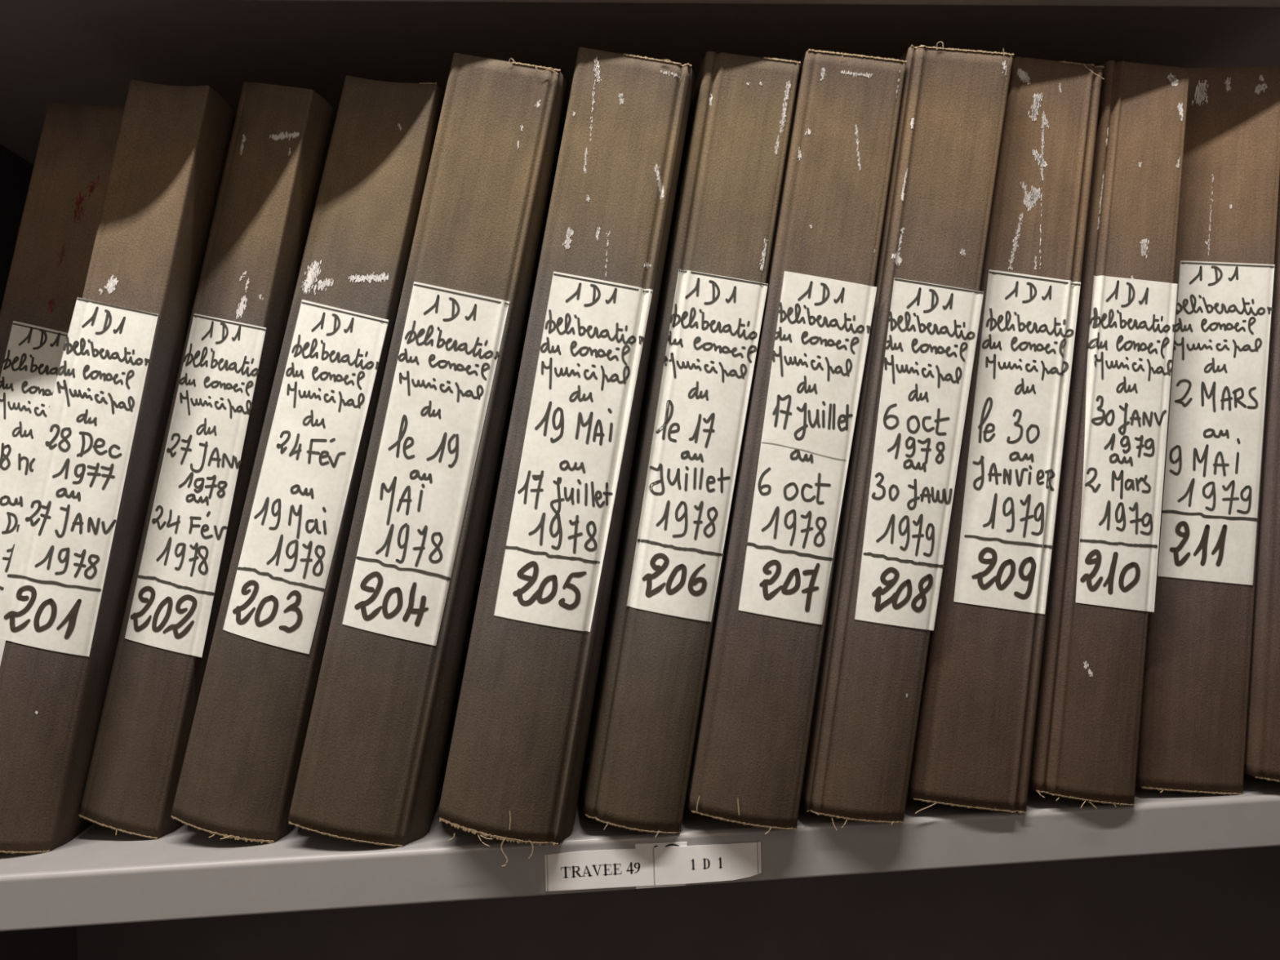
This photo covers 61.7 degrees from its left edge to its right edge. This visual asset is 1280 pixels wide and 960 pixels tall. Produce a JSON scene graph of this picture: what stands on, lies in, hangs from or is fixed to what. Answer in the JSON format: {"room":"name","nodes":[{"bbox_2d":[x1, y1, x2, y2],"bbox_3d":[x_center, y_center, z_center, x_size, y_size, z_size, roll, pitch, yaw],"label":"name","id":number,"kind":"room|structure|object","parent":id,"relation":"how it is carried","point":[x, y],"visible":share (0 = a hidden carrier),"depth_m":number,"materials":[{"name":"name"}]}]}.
{"room":"archive storage room","nodes":[
{"label":"archive storage room","id":0,"kind":"room"},
{"bbox_2d":[0,143,77,959],"bbox_3d":[-0.507,-0.040,0.750,0.015,2.700,0.416,-2,0,-5],"label":"wall","id":1,"kind":"structure","parent":0,"point":[15,171],"depth_m":0.88,"materials":[{"name":"black"}]},
{"bbox_2d":[76,845,1279,959],"bbox_3d":[0.093,-0.060,1.022,1.270,2.700,0.020,-2,0,-5],"label":"wall","id":2,"kind":"structure","parent":0,"point":[1219,904],"depth_m":1.02,"materials":[{"name":"black"}]},
{"bbox_2d":[0,0,1279,164],"bbox_3d":[0.106,-0.279,0.797,1.230,0.029,0.432,-2,0,-5],"label":"metal shelf","id":3,"kind":"object","parent":2,"relation":"attached to","point":[84,52],"visible":0.35,"depth_m":0.70,"materials":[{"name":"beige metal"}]},
{"bbox_2d":[0,773,1279,931],"bbox_3d":[0.121,0.204,0.803,1.230,0.029,0.420,-2,0,-5],"label":"metal shelf","id":4,"kind":"object","parent":2,"relation":"attached to","point":[100,876],"visible":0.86,"depth_m":0.58,"materials":[{"name":"grey metal"}]},
{"bbox_2d":[0,102,124,664],"bbox_3d":[-0.376,-0.009,0.758,0.157,0.427,0.286,-2,0,-5],"label":"register","id":5,"kind":"object","parent":4,"relation":"on","point":[49,268],"visible":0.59,"depth_m":0.62,"materials":[{"name":"brown leather"}]},
{"bbox_2d":[0,79,236,853],"bbox_3d":[-0.311,-0.009,0.718,0.150,0.426,0.292,-2,0,-5],"label":"register","id":6,"kind":"object","parent":4,"relation":"on","point":[63,603],"visible":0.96,"depth_m":0.59,"materials":[{"name":"brown leather"}]},
{"bbox_2d":[79,81,336,839],"bbox_3d":[-0.256,-0.013,0.728,0.156,0.429,0.307,-2,0,-5],"label":"register","id":7,"kind":"object","parent":4,"relation":"on","point":[281,137],"visible":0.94,"depth_m":0.60,"materials":[{"name":"brown leather"}]},
{"bbox_2d":[170,75,444,844],"bbox_3d":[-0.195,-0.013,0.720,0.164,0.426,0.296,-2,0,-5],"label":"register","id":8,"kind":"object","parent":4,"relation":"on","point":[239,773],"visible":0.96,"depth_m":0.59,"materials":[{"name":"brown leather"}]},
{"bbox_2d":[287,53,567,847],"bbox_3d":[-0.126,-0.016,0.711,0.164,0.427,0.287,-2,0,-5],"label":"register","id":9,"kind":"object","parent":4,"relation":"on","point":[372,768],"visible":0.98,"depth_m":0.58,"materials":[{"name":"brown leather"}]},
{"bbox_2d":[437,47,694,866],"bbox_3d":[-0.049,-0.017,0.706,0.154,0.435,0.291,-2,0,-5],"label":"register","id":10,"kind":"object","parent":4,"relation":"on","point":[514,770],"visible":1,"depth_m":0.57,"materials":[{"name":"brown leather"}]},
{"bbox_2d":[544,841,761,891],"bbox_3d":[0.008,0.209,0.582,0.118,0.021,0.001,-2,0,-5],"label":"label","id":11,"kind":"object","parent":4,"relation":"attached to","point":[683,864],"visible":1,"depth_m":0.58,"materials":[{"name":"white paper"}]},
{"bbox_2d":[635,841,687,888],"bbox_3d":[0.012,0.209,0.582,0.029,0.024,0.001,-2,0,-5],"label":"label","id":12,"kind":"object","parent":4,"relation":"attached to","point":[660,844],"visible":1,"depth_m":0.58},
{"bbox_2d":[580,51,800,837],"bbox_3d":[0.018,-0.022,0.718,0.134,0.429,0.284,-2,0,-5],"label":"register","id":13,"kind":"object","parent":4,"relation":"on","point":[642,737],"visible":0.99,"depth_m":0.59,"materials":[{"name":"brown leather"}]},
{"bbox_2d":[685,48,906,834],"bbox_3d":[0.075,-0.023,0.717,0.134,0.426,0.281,-2,0,-5],"label":"register","id":14,"kind":"object","parent":4,"relation":"on","point":[748,766],"visible":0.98,"depth_m":0.58,"materials":[{"name":"brown leather"}]},
{"bbox_2d":[800,41,1013,830],"bbox_3d":[0.139,-0.026,0.723,0.134,0.429,0.279,-2,0,-5],"label":"register","id":15,"kind":"object","parent":4,"relation":"on","point":[907,437],"visible":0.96,"depth_m":0.59,"materials":[{"name":"brown leather"}]},
{"bbox_2d":[906,56,1104,813],"bbox_3d":[0.197,-0.027,0.737,0.131,0.428,0.283,-2,0,-5],"label":"register","id":16,"kind":"object","parent":4,"relation":"on","point":[973,748],"visible":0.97,"depth_m":0.60,"materials":[{"name":"brown leather"}]},
{"bbox_2d":[1028,60,1190,808],"bbox_3d":[0.260,-0.029,0.744,0.114,0.427,0.291,-2,0,-5],"label":"register","id":17,"kind":"object","parent":4,"relation":"on","point":[1102,588],"visible":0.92,"depth_m":0.61,"materials":[{"name":"brown leather"}]},
{"bbox_2d":[1135,66,1279,795],"bbox_3d":[0.322,-0.031,0.762,0.109,0.428,0.292,-2,0,-5],"label":"register","id":18,"kind":"object","parent":4,"relation":"on","point":[1193,717],"visible":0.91,"depth_m":0.62,"materials":[{"name":"brown leather"}]},
{"bbox_2d":[1244,177,1279,782],"bbox_3d":[0.385,-0.033,0.761,0.106,0.427,0.296,-2,0,-5],"label":"register","id":19,"kind":"object","parent":4,"relation":"on","point":[1262,750],"visible":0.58,"depth_m":0.62,"materials":[{"name":"brown leather"}]}
]}

